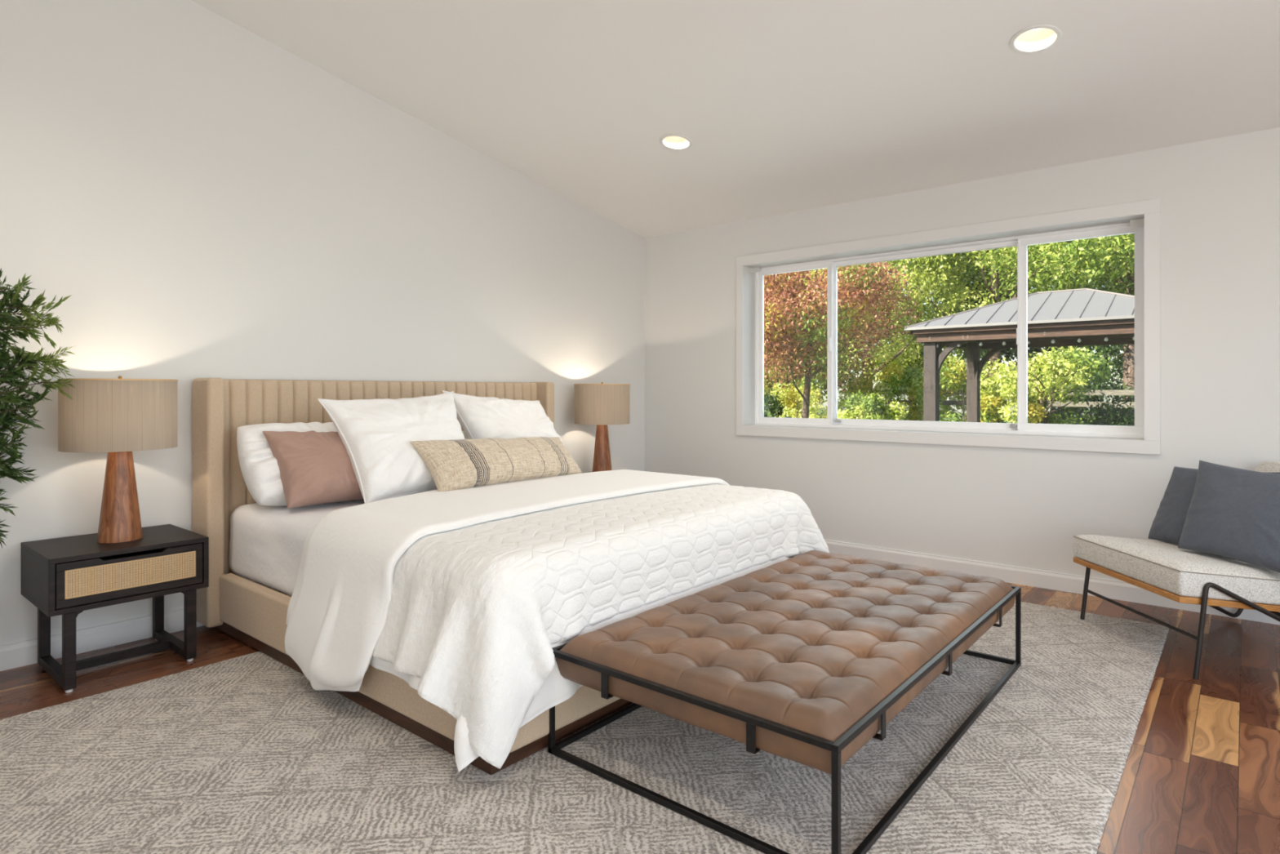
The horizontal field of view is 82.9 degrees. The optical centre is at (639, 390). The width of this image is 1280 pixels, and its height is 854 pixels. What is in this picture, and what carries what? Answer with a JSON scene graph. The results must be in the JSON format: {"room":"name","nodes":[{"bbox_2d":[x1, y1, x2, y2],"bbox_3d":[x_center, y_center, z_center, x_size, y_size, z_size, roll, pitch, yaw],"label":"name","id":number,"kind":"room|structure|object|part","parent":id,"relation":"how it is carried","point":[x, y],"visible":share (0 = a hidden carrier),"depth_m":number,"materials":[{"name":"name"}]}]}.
{"room":"bedroom","nodes":[
{"label":"bedroom","id":0,"kind":"room"},
{"bbox_2d":[0,0,644,645],"bbox_3d":[-2.092,-0.592,3.764,0.200,3.719,7.000,0,0,40],"label":"wall","id":1,"kind":"structure","parent":0,"point":[209,199],"depth_m":3.67,"materials":[{"name":"white paint"}]},
{"bbox_2d":[0,608,203,671],"bbox_3d":[-2.042,1.098,3.656,0.016,0.100,6.500,0,0,40],"label":"baseboard","id":2,"kind":"structure","parent":1,"relation":"attached to","point":[12,655],"depth_m":3.21,"materials":[{"name":"white paint"}]},
{"bbox_2d":[0,582,1279,853],"bbox_3d":[0.138,1.208,1.832,5.700,0.120,6.500,0,0,40],"label":"floor","id":3,"kind":"structure","parent":0,"point":[1201,775],"depth_m":2.55,"materials":[{"name":"brown wood"}]},
{"bbox_2d":[0,267,76,547],"bbox_3d":[-2.495,0.310,2.532,0.737,1.676,0.809,0,0,24],"label":"potted plant","id":4,"kind":"object","parent":3,"relation":"on","point":[11,300],"visible":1,"depth_m":2.73,"materials":[{"name":"green plant"}]},
{"bbox_2d":[20,524,208,693],"bbox_3d":[-2.209,0.889,3.060,0.475,0.518,0.544,0,0,40],"label":"nightstand","id":5,"kind":"object","parent":3,"relation":"on","point":[68,576],"visible":1,"depth_m":2.94,"materials":[{"name":"black wood"}]},
{"bbox_3d":[-2.481,0.991,3.018,0.038,0.291,0.037,0,0,40],"label":"leg","id":6,"kind":"part","parent":5,"relation":"part of","materials":[{"name":"brown wood"}]},
{"bbox_3d":[-2.328,1.119,2.890,0.360,0.035,0.037,0,0,40],"label":"foot rail","id":7,"kind":"part","parent":5,"relation":"part of","materials":[{"name":"brown wood"}]},
{"bbox_3d":[-2.175,0.991,2.762,0.038,0.291,0.037,0,0,40],"label":"leg","id":8,"kind":"part","parent":5,"relation":"part of","materials":[{"name":"brown wood"}]},
{"bbox_2d":[57,375,177,542],"bbox_3d":[-2.195,0.284,3.061,0.412,0.692,0.412,0,0,40],"label":"table lamp","id":9,"kind":"object","parent":5,"relation":"on","point":[119,417],"visible":0.96,"depth_m":2.94,"materials":[{"name":"beige fabric"}]},
{"bbox_3d":[-2.195,0.101,3.061,0.409,0.289,0.409,0,0,40],"label":"lamp shade","id":10,"kind":"part","parent":9,"relation":"part of","materials":[{"name":"beige fabric"}]},
{"bbox_3d":[-2.037,0.738,2.916,0.018,0.169,0.498,0,0,40],"label":"drawer","id":11,"kind":"part","parent":5,"relation":"part of","materials":[{"name":"beige wicker"}]},
{"bbox_3d":[-2.035,0.736,2.914,0.007,0.108,0.444,0,0,40],"label":"cane panel","id":12,"kind":"part","parent":5,"relation":"part of","materials":[{"name":"beige wicker"}]},
{"bbox_3d":[-2.031,0.736,2.911,0.002,0.108,0.444,0,0,40],"label":"cane trim","id":13,"kind":"part","parent":5,"relation":"part of","materials":[{"name":"brown wicker"}]},
{"bbox_3d":[-2.216,0.991,3.334,0.038,0.291,0.037,0,0,40],"label":"leg","id":14,"kind":"part","parent":5,"relation":"part of","materials":[{"name":"brown wood"}]},
{"bbox_3d":[-2.063,1.119,3.207,0.360,0.035,0.037,0,0,40],"label":"foot rail","id":15,"kind":"part","parent":5,"relation":"part of","materials":[{"name":"brown wood"}]},
{"bbox_3d":[-1.910,0.991,3.079,0.038,0.291,0.037,0,0,40],"label":"leg","id":16,"kind":"part","parent":5,"relation":"part of","materials":[{"name":"brown wood"}]},
{"bbox_2d":[0,600,1168,853],"bbox_3d":[-0.427,1.142,2.299,3.040,0.011,5.695,0,0,40],"label":"area rug","id":17,"kind":"object","parent":3,"relation":"on","point":[242,754],"visible":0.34,"depth_m":2.13,"materials":[{"name":"carpet"}]},
{"bbox_2d":[192,377,632,775],"bbox_3d":[-0.601,0.539,3.624,2.223,1.196,2.204,0,0,40],"label":"upholstered bed","id":18,"kind":"object","parent":17,"relation":"on","point":[254,614],"visible":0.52,"depth_m":3.39,"materials":[{"name":"fabric"}]},
{"bbox_2d":[228,499,364,595],"bbox_3d":[-0.586,0.727,3.611,2.068,0.365,1.994,0,0,40],"label":"mattress","id":19,"kind":"object","parent":18,"relation":"on","point":[266,544],"visible":0.11,"depth_m":3.25,"materials":[{"name":"white fabric"}]},
{"bbox_2d":[236,422,337,506],"bbox_3d":[-1.540,0.356,3.631,0.363,0.397,0.840,0,0,40],"label":"bed pillow","id":20,"kind":"object","parent":19,"relation":"on","point":[260,469],"visible":0.23,"depth_m":3.32,"materials":[{"name":"white fabric"}]},
{"bbox_2d":[262,430,363,508],"bbox_3d":[-1.476,0.361,3.485,0.294,0.345,0.535,0,0,38],"label":"cushion","id":21,"kind":"object","parent":19,"relation":"on","point":[316,468],"visible":0.68,"depth_m":3.35,"materials":[{"name":"fabric"}]},
{"bbox_2d":[317,391,465,503],"bbox_3d":[-1.156,0.269,3.680,0.426,0.528,0.809,0,0,40],"label":"square pillow","id":22,"kind":"object","parent":19,"relation":"on","point":[376,435],"visible":0.73,"depth_m":3.49,"materials":[{"name":"white fabric"}]},
{"bbox_2d":[462,431,467,439],"bbox_3d":[-0.794,0.379,4.535,0.283,0.294,0.737,0,0,40],"label":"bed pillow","id":23,"kind":"object","parent":19,"relation":"on","point":[463,432],"visible":0.02,"depth_m":4.34,"materials":[{"name":"white fabric"}]},
{"bbox_2d":[442,390,564,445],"bbox_3d":[-0.751,0.267,4.366,0.394,0.533,0.789,0,0,40],"label":"square pillow","id":24,"kind":"object","parent":19,"relation":"on","point":[479,417],"visible":0.52,"depth_m":4.25,"materials":[{"name":"white fabric"}]},
{"bbox_2d":[284,469,795,772],"bbox_3d":[-0.244,0.801,3.313,1.505,0.645,2.377,0,0,40],"label":"duvet","id":25,"kind":"object","parent":19,"relation":"on","point":[337,609],"visible":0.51,"depth_m":2.67,"materials":[{"name":"white fabric"}]},
{"bbox_2d":[409,436,582,491],"bbox_3d":[-0.715,0.374,3.848,0.240,0.260,1.059,0,0,36],"label":"lumbar cushion","id":26,"kind":"object","parent":25,"relation":"on","point":[460,464],"visible":0.91,"depth_m":3.67,"materials":[{"name":"beige fabric"}]},
{"bbox_2d":[372,483,829,768],"bbox_3d":[-0.078,0.795,3.159,1.031,0.574,2.318,0,0,40],"label":"quilt","id":27,"kind":"object","parent":25,"relation":"on","point":[476,613],"visible":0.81,"depth_m":2.41,"materials":[{"name":"white fabric"}]},
{"bbox_3d":[-1.180,0.973,2.773,2.019,0.220,0.060,0,0,40],"label":"rail","id":28,"kind":"part","parent":18,"relation":"part of","materials":[{"name":"fabric"}]},
{"bbox_3d":[-1.421,0.516,4.317,0.076,1.143,2.110,0,0,40],"label":"headboard","id":29,"kind":"part","parent":18,"relation":"part of","materials":[{"name":"fabric"}]},
{"bbox_3d":[0.229,0.973,2.930,0.060,0.220,1.988,0,0,40],"label":"foot rail","id":30,"kind":"part","parent":18,"relation":"part of","materials":[{"name":"fabric"}]},
{"bbox_2d":[547,550,1021,853],"bbox_3d":[0.643,0.955,2.636,0.967,0.362,1.750,0,0,40],"label":"tufted bench","id":31,"kind":"object","parent":17,"relation":"on","point":[804,659],"visible":1,"depth_m":2.20,"materials":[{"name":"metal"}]},
{"bbox_3d":[-0.278,0.983,2.276,0.017,0.306,0.017,0,0,40],"label":"leg","id":32,"kind":"part","parent":31,"relation":"part of","materials":[{"name":"metal"}]},
{"bbox_3d":[0.279,0.822,2.941,0.017,0.017,1.750,0,0,40],"label":"rail","id":33,"kind":"part","parent":31,"relation":"part of","materials":[{"name":"metal"}]},
{"bbox_3d":[0.279,1.127,2.941,0.017,0.017,1.750,0,0,40],"label":"floor rail","id":34,"kind":"part","parent":31,"relation":"part of","materials":[{"name":"metal"}]},
{"bbox_3d":[0.087,1.127,1.971,0.933,0.017,0.017,0,0,40],"label":"floor rail","id":35,"kind":"part","parent":31,"relation":"part of","materials":[{"name":"metal"}]},
{"bbox_3d":[0.087,0.822,1.971,0.933,0.017,0.017,0,0,40],"label":"rail","id":36,"kind":"part","parent":31,"relation":"part of","materials":[{"name":"metal"}]},
{"bbox_3d":[0.451,0.983,1.667,0.017,0.306,0.017,0,0,40],"label":"leg","id":37,"kind":"part","parent":31,"relation":"part of","materials":[{"name":"metal"}]},
{"bbox_3d":[1.007,0.822,2.331,0.017,0.017,1.750,0,0,40],"label":"rail","id":38,"kind":"part","parent":31,"relation":"part of","materials":[{"name":"metal"}]},
{"bbox_3d":[1.007,1.127,2.331,0.017,0.017,1.750,0,0,40],"label":"floor rail","id":39,"kind":"part","parent":31,"relation":"part of","materials":[{"name":"metal"}]},
{"bbox_3d":[1.199,1.127,3.300,0.933,0.017,0.017,0,0,40],"label":"floor rail","id":40,"kind":"part","parent":31,"relation":"part of","materials":[{"name":"metal"}]},
{"bbox_3d":[1.563,0.983,2.996,0.017,0.306,0.017,0,0,40],"label":"leg","id":41,"kind":"part","parent":31,"relation":"part of","materials":[{"name":"metal"}]},
{"bbox_2d":[1072,461,1279,679],"bbox_3d":[2.631,0.746,3.251,0.972,0.807,0.736,0,0,-1],"label":"lounge chair","id":42,"kind":"object","parent":3,"relation":"on","point":[1182,575],"visible":0.72,"depth_m":3.00,"materials":[{"name":"beige fabric"}]},
{"bbox_3d":[2.615,0.892,3.609,0.854,0.491,0.019,0,0,-1],"label":"frame","id":43,"kind":"part","parent":42,"relation":"part of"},
{"bbox_2d":[1072,534,1279,604],"bbox_3d":[2.502,0.796,3.249,0.714,0.188,0.707,0,0,-1],"label":"seat cushion","id":44,"kind":"object","parent":42,"relation":"on","point":[1182,575],"depth_m":2.99,"materials":[{"name":"fabric"}]},
{"bbox_2d":[1147,466,1279,559],"bbox_3d":[2.624,0.546,3.340,0.203,0.387,0.500,0,0,-13],"label":"cushion","id":45,"kind":"object","parent":42,"relation":"on","point":[1168,523],"visible":0.38,"depth_m":3.46,"materials":[{"name":"fabric"}]},
{"bbox_2d":[1177,460,1279,573],"bbox_3d":[2.580,0.532,3.066,0.233,0.419,0.543,0,0,-17],"label":"cushion","id":46,"kind":"object","parent":42,"relation":"on","point":[1233,513],"visible":1,"depth_m":3.06,"materials":[{"name":"fabric"}]},
{"bbox_3d":[2.628,0.898,2.893,0.854,0.502,0.019,0,0,-1],"label":"frame","id":47,"kind":"part","parent":42,"relation":"part of","materials":[{"name":"black metal"}]},
{"bbox_3d":[2.961,0.580,3.257,0.310,0.476,0.577,0,0,-1],"label":"backrest","id":48,"kind":"part","parent":42,"relation":"part of","materials":[{"name":"fabric"}]},
{"bbox_3d":[-0.287,0.889,5.357,0.475,0.518,0.544,0,0,40],"label":"nightstand","id":49,"kind":"object","parent":3,"relation":"on","visible":0},
{"bbox_2d":[573,382,630,471],"bbox_3d":[-0.280,0.284,5.351,0.412,0.692,0.412,0,0,40],"label":"table lamp","id":50,"kind":"object","parent":49,"relation":"on","point":[602,405],"visible":0.94,"depth_m":5.20,"materials":[{"name":"beige fabric"}]},
{"bbox_3d":[-0.280,0.101,5.351,0.409,0.289,0.409,0,0,40],"label":"lamp shade","id":51,"kind":"part","parent":50,"relation":"part of","materials":[{"name":"beige fabric"}]},
{"bbox_2d":[191,0,1279,238],"bbox_3d":[0.170,-1.956,1.871,6.100,1.431,7.000,0,0,40],"label":"ceiling","id":52,"kind":"structure","parent":0,"point":[784,106],"depth_m":3.65,"materials":[{"name":"white paint"}]},
{"bbox_2d":[659,133,692,150],"bbox_3d":[0.218,-1.544,4.393,0.198,0.120,0.195,0,0,25],"label":"recessed light","id":53,"kind":"object","parent":52,"relation":"in","point":[671,141],"visible":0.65,"depth_m":4.45,"materials":[{"name":"white plastic"}]},
{"bbox_2d":[1009,24,1062,53],"bbox_3d":[1.700,-1.549,3.118,0.198,0.120,0.195,0,0,25],"label":"recessed light","id":54,"kind":"object","parent":52,"relation":"in","point":[1039,37],"visible":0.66,"depth_m":3.17,"materials":[{"name":"white plastic"}]},
{"bbox_2d":[644,127,1279,582],"bbox_3d":[2.314,-0.012,4.433,5.700,2.560,0.318,0,0,40],"label":"wall","id":55,"kind":"structure","parent":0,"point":[1220,197],"depth_m":4.33,"materials":[{"name":"white paint"}]},
{"bbox_2d":[750,217,1143,438],"bbox_3d":[1.873,-0.340,4.857,2.515,1.219,0.175,0,0,40],"label":"window","id":56,"kind":"structure","parent":55,"relation":"attached to","point":[1134,226],"depth_m":4.56,"materials":[{"name":"white plastic"}]},
{"bbox_3d":[1.162,-0.342,5.460,0.622,1.187,0.038,0,0,40],"label":"sash","id":57,"kind":"part","parent":56,"relation":"part of","materials":[{"name":"white plastic"}]},
{"bbox_3d":[1.895,-0.342,4.899,1.276,1.187,0.030,0,0,40],"label":"sash","id":58,"kind":"part","parent":56,"relation":"part of","materials":[{"name":"white plastic"}]},
{"bbox_3d":[2.583,-0.342,4.270,0.645,1.187,0.040,0,0,40],"label":"sash","id":59,"kind":"part","parent":56,"relation":"part of","materials":[{"name":"white plastic"}]},
{"bbox_2d":[824,539,1279,625],"bbox_3d":[2.225,1.098,4.314,5.684,0.100,0.016,0,0,40],"label":"baseboard","id":60,"kind":"structure","parent":55,"relation":"attached to","point":[1109,588],"depth_m":4.24,"materials":[{"name":"white paint"}]},
{"label":"outside","id":61,"kind":"structure","parent":0,"visible":0},
{"bbox_2d":[764,408,1099,423],"bbox_3d":[9.134,1.398,24.816,58.000,0.200,39.700,0,0,40],"label":"ground","id":62,"kind":"structure","parent":61,"point":[958,413],"depth_m":36.75,"materials":[{"name":"green plant"}]},
{"bbox_2d":[764,392,792,417],"bbox_3d":[2.290,0.687,13.203,1.119,1.322,1.073,0,0,-7],"label":"shrub","id":63,"kind":"object","parent":62,"relation":"on","point":[772,408],"visible":0.1,"depth_m":12.95,"materials":[{"name":"green plant"}]},
{"bbox_2d":[769,381,826,418],"bbox_3d":[3.246,0.572,14.965,1.600,1.552,1.780,0,0,-15],"label":"leafy shrub","id":64,"kind":"object","parent":62,"relation":"on","point":[793,404],"visible":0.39,"depth_m":15.00,"materials":[{"name":"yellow plant"}]},
{"bbox_2d":[764,269,841,404],"bbox_3d":[2.640,-1.795,17.976,4.792,6.285,4.994,0,0,40],"label":"tree","id":65,"kind":"object","parent":62,"relation":"on","point":[765,379],"visible":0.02,"depth_m":17.13,"materials":[{"name":"green plant"}]},
{"bbox_2d":[764,364,854,418],"bbox_3d":[4.019,0.249,16.831,1.887,2.198,2.286,0,0,-26],"label":"shrub","id":66,"kind":"object","parent":62,"relation":"on","point":[803,379],"visible":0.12,"depth_m":16.89,"materials":[{"name":"green plant"}]},
{"bbox_3d":[4.023,0.335,16.733,2.061,1.979,1.969,0,0,40],"label":"paler crown","id":67,"kind":"part","parent":66,"relation":"part of","materials":[{"name":"green plant"}]},
{"bbox_2d":[764,262,902,417],"bbox_3d":[4.678,-2.589,22.293,6.500,7.874,5.962,0,0,40],"label":"tree","id":68,"kind":"object","parent":62,"relation":"on","point":[848,380],"visible":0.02,"depth_m":21.82,"materials":[{"name":"green plant"}]},
{"bbox_3d":[4.345,-3.142,22.486,5.741,6.857,5.696,0,0,40],"label":"paler crown","id":69,"kind":"part","parent":68,"relation":"part of","materials":[{"name":"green plant"}]},
{"bbox_2d":[764,261,922,417],"bbox_3d":[3.185,-0.690,13.110,3.559,4.086,3.778,0,0,40],"label":"tree","id":70,"kind":"object","parent":62,"relation":"on","point":[782,325],"visible":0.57,"depth_m":12.22,"materials":[{"name":"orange plant"}]},
{"bbox_3d":[2.533,-1.487,12.777,2.499,2.565,2.515,0,0,-11],"label":"paler crown","id":71,"kind":"part","parent":70,"relation":"part of","materials":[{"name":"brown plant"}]},
{"bbox_3d":[3.096,-1.092,13.036,2.986,2.204,2.771,0,0,40],"label":"paler crown","id":72,"kind":"part","parent":70,"relation":"part of","materials":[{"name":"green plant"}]},
{"bbox_2d":[837,389,909,420],"bbox_3d":[3.760,0.663,11.790,1.226,1.370,1.187,0,0,40],"label":"leafy shrub","id":73,"kind":"object","parent":62,"relation":"on","point":[871,403],"visible":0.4,"depth_m":11.62,"materials":[{"name":"green plant"}]},
{"bbox_2d":[780,251,975,390],"bbox_3d":[5.133,-2.091,16.171,4.804,6.878,4.420,0,0,-11],"label":"broadleaf tree","id":74,"kind":"object","parent":62,"relation":"on","point":[902,345],"visible":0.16,"depth_m":15.72,"materials":[{"name":"green plant"}]},
{"bbox_2d":[837,361,923,420],"bbox_3d":[4.552,0.400,13.576,1.886,1.896,1.603,0,0,28],"label":"leafy shrub","id":75,"kind":"object","parent":62,"relation":"on","point":[916,382],"visible":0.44,"depth_m":13.22,"materials":[{"name":"green plant"}]},
{"bbox_2d":[840,247,1037,420],"bbox_3d":[7.735,-3.237,20.018,6.091,9.170,6.280,0,0,-44],"label":"tree","id":76,"kind":"object","parent":62,"relation":"on","point":[944,408],"visible":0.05,"depth_m":18.95,"materials":[{"name":"green plant"}]},
{"bbox_2d":[913,351,1016,422],"bbox_3d":[5.399,0.346,12.184,1.661,2.003,1.635,0,0,-21],"label":"leafy shrub","id":77,"kind":"object","parent":62,"relation":"on","point":[954,375],"visible":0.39,"depth_m":11.88,"materials":[{"name":"green plant"}]},
{"bbox_2d":[843,384,1134,408],"bbox_3d":[7.750,0.588,11.436,9.650,1.420,0.120,0,0,40],"label":"rail fence","id":78,"kind":"object","parent":62,"relation":"on","point":[1095,392],"visible":0.13,"depth_m":11.83,"materials":[{"name":"beige wood"}]},
{"bbox_3d":[7.616,0.226,11.548,9.300,0.085,0.040,0,0,40],"label":"rail","id":79,"kind":"part","parent":78,"relation":"part of","materials":[{"name":"beige wood"}]},
{"bbox_3d":[7.616,0.035,11.548,9.300,0.085,0.040,0,0,40],"label":"rail","id":80,"kind":"part","parent":78,"relation":"part of","materials":[{"name":"beige wood"}]},
{"bbox_2d":[876,237,1120,422],"bbox_3d":[7.111,-2.101,14.897,5.098,6.899,4.777,0,0,10],"label":"broadleaf tree","id":81,"kind":"object","parent":62,"relation":"on","point":[996,295],"visible":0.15,"depth_m":14.57,"materials":[{"name":"green plant"}]},
{"bbox_3d":[7.305,-3.214,14.861,5.189,4.674,4.837,0,0,40],"label":"crown","id":82,"kind":"part","parent":81,"relation":"part of","materials":[{"name":"green plant"}]},
{"bbox_3d":[7.330,-3.010,14.788,4.383,4.152,4.146,0,0,40],"label":"paler crown","id":83,"kind":"part","parent":81,"relation":"part of","materials":[{"name":"green plant"}]},
{"bbox_2d":[904,288,1134,422],"bbox_3d":[4.915,0.066,8.430,2.902,2.464,2.174,0,0,40],"label":"pavilion","id":84,"kind":"object","parent":62,"relation":"on","point":[1082,317],"visible":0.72,"depth_m":8.24,"materials":[{"name":"silver metal"}]},
{"bbox_3d":[3.438,0.300,8.550,0.140,1.995,0.140,0,0,40],"label":"post","id":85,"kind":"part","parent":84,"relation":"part of","materials":[{"name":"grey wood"}]},
{"bbox_3d":[4.536,0.300,9.862,0.140,1.995,0.140,0,0,40],"label":"post","id":86,"kind":"part","parent":84,"relation":"part of","materials":[{"name":"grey wood"}]},
{"bbox_2d":[980,379,1062,423],"bbox_3d":[5.843,0.585,11.094,1.288,1.526,1.160,0,0,3],"label":"leafy shrub","id":87,"kind":"object","parent":62,"relation":"on","point":[1034,407],"visible":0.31,"depth_m":10.85,"materials":[{"name":"green plant"}]},
{"bbox_3d":[5.874,0.539,11.053,1.226,1.033,1.077,0,0,2],"label":"paler crown","id":88,"kind":"part","parent":87,"relation":"part of","materials":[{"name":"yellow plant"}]},
{"bbox_3d":[5.776,0.647,11.124,1.250,1.276,0.917,0,0,15],"label":"paler crown","id":89,"kind":"part","parent":87,"relation":"part of","materials":[{"name":"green plant"}]},
{"bbox_3d":[5.908,0.488,11.037,0.753,1.333,1.342,0,0,40],"label":"crown","id":90,"kind":"part","parent":87,"relation":"part of","materials":[{"name":"green plant"}]},
{"bbox_2d":[923,235,1124,422],"bbox_3d":[10.519,-2.999,17.746,6.205,8.694,6.837,0,0,-18],"label":"tree","id":91,"kind":"object","parent":62,"relation":"on","point":[1006,353],"visible":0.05,"depth_m":17.66,"materials":[{"name":"green plant"}]},
{"bbox_2d":[980,346,1113,423],"bbox_3d":[5.905,0.306,10.768,1.913,2.096,1.554,0,0,40],"label":"leafy shrub","id":92,"kind":"object","parent":62,"relation":"on","point":[1074,370],"visible":0.89,"depth_m":10.41,"materials":[{"name":"green plant"}]},
{"bbox_3d":[5.830,-0.254,10.810,1.744,0.976,1.522,0,0,40],"label":"crown","id":93,"kind":"part","parent":92,"relation":"part of","materials":[{"name":"green plant"}]},
{"bbox_3d":[6.264,-0.197,10.756,0.952,0.869,1.507,0,0,-1],"label":"paler crown","id":94,"kind":"part","parent":92,"relation":"part of","materials":[{"name":"green plant"}]},
{"bbox_2d":[971,233,1134,415],"bbox_3d":[8.362,-1.929,12.453,4.863,6.554,4.587,0,0,40],"label":"broadleaf tree","id":95,"kind":"object","parent":62,"relation":"on","point":[1123,274],"visible":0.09,"depth_m":12.13,"materials":[{"name":"green plant"}]},
{"bbox_3d":[8.408,-3.185,12.499,4.805,4.041,4.076,0,0,40],"label":"crown","id":96,"kind":"part","parent":95,"relation":"part of","materials":[{"name":"green plant"}]},
{"bbox_3d":[8.653,-3.367,12.333,4.473,3.499,3.964,0,0,2],"label":"paler crown","id":97,"kind":"part","parent":95,"relation":"part of","materials":[{"name":"green plant"}]},
{"bbox_2d":[1040,395,1134,426],"bbox_3d":[6.694,0.716,10.772,1.611,1.263,1.992,0,0,40],"label":"shrub","id":98,"kind":"object","parent":62,"relation":"on","point":[1120,417],"visible":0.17,"depth_m":10.47,"materials":[{"name":"green plant"}]},
{"bbox_3d":[6.756,0.793,10.619,1.693,1.055,1.372,0,0,8],"label":"paler crown","id":99,"kind":"part","parent":98,"relation":"part of","materials":[{"name":"green plant"}]},
{"bbox_2d":[1046,344,1134,423],"bbox_3d":[8.338,0.006,12.302,2.881,2.684,2.442,0,0,-31],"label":"shrub","id":100,"kind":"object","parent":62,"relation":"on","point":[1097,384],"visible":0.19,"depth_m":12.21,"materials":[{"name":"green plant"}]},
{"bbox_2d":[1093,235,1123,352],"bbox_3d":[12.445,-2.928,14.886,5.960,8.552,6.551,0,0,40],"label":"tree","id":101,"kind":"object","parent":62,"relation":"on","point":[1112,236],"visible":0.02,"depth_m":15.74,"materials":[{"name":"green plant"}]}
]}

